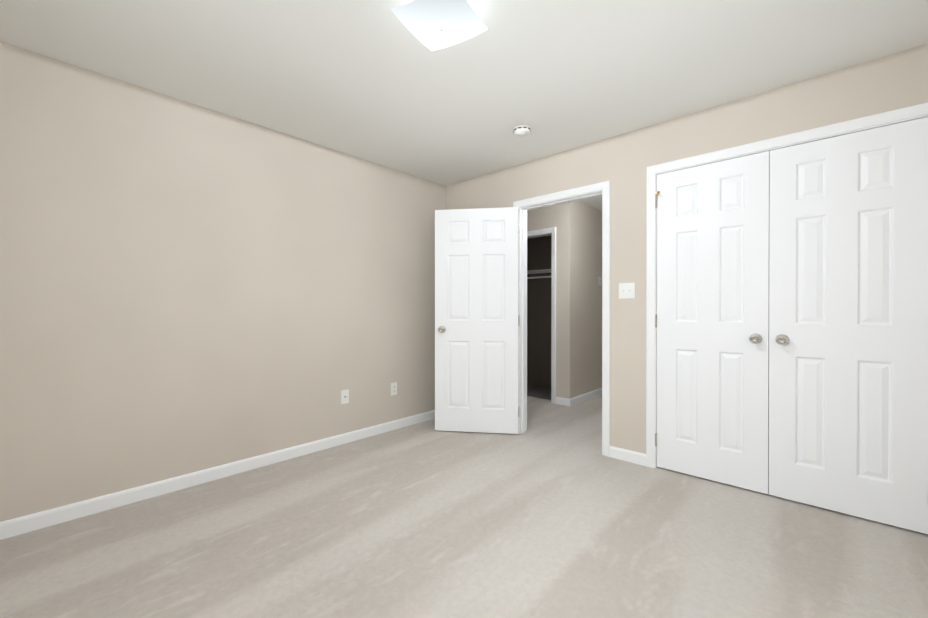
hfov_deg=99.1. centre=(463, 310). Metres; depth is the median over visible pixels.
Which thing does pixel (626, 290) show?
switch plate
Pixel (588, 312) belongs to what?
wall
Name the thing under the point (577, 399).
baseboard
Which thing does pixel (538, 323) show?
closet
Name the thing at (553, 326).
trim
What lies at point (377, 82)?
ceiling
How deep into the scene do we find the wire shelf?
5.43 m
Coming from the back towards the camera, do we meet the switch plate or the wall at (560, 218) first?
the wall at (560, 218)
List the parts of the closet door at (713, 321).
knob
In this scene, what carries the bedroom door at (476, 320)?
in the wall at (624, 161)
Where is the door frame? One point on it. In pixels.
(604, 186)
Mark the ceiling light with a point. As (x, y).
(432, 25)
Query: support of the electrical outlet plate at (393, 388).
attached to the wall at (186, 287)
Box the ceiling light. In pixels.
[391,0,487,50]
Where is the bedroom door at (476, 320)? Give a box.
[435,207,518,433]
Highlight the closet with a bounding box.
[527,235,550,387]
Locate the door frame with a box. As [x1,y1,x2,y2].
[513,180,609,456]
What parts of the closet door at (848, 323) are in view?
knob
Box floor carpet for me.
[0,394,927,617]
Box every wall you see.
[0,41,445,521]
[446,43,927,453]
[527,201,574,398]
[574,200,601,396]
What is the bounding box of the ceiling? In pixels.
[0,0,927,210]
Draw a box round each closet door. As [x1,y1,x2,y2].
[657,151,769,493]
[769,117,927,533]
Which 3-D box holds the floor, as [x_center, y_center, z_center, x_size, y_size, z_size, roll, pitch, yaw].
[0.957,1.105,5.452,1.290,0.003,0.620,0,0,42]
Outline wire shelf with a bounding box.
[527,269,550,278]
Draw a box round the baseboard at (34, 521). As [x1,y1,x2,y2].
[0,410,434,539]
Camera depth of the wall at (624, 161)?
2.88 m
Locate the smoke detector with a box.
[513,125,530,136]
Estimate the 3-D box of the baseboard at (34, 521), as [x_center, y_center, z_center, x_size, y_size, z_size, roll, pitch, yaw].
[-1.408,1.074,2.885,0.013,0.083,3.620,0,0,42]
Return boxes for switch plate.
[619,283,634,298]
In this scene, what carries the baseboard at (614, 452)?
attached to the wall at (624, 161)
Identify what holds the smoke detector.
attached to the ceiling
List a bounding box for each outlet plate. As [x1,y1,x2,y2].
[341,389,348,403]
[391,382,396,395]
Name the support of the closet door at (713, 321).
in the wall at (624, 161)
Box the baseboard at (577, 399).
[568,388,601,405]
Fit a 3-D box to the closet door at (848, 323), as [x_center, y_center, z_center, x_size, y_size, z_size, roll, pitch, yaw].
[2.057,0.073,2.157,0.630,2.066,0.100,0,0,42]
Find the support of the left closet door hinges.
attached to the wall at (624, 161)
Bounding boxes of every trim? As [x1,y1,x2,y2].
[527,227,555,403]
[646,102,927,467]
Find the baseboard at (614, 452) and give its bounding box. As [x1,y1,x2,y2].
[609,446,645,465]
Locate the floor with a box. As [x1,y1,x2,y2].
[527,385,550,399]
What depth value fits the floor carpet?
1.89 m
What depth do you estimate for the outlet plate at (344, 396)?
3.33 m
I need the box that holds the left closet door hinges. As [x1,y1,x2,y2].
[655,195,656,446]
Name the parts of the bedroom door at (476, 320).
knob, bedroom door hinges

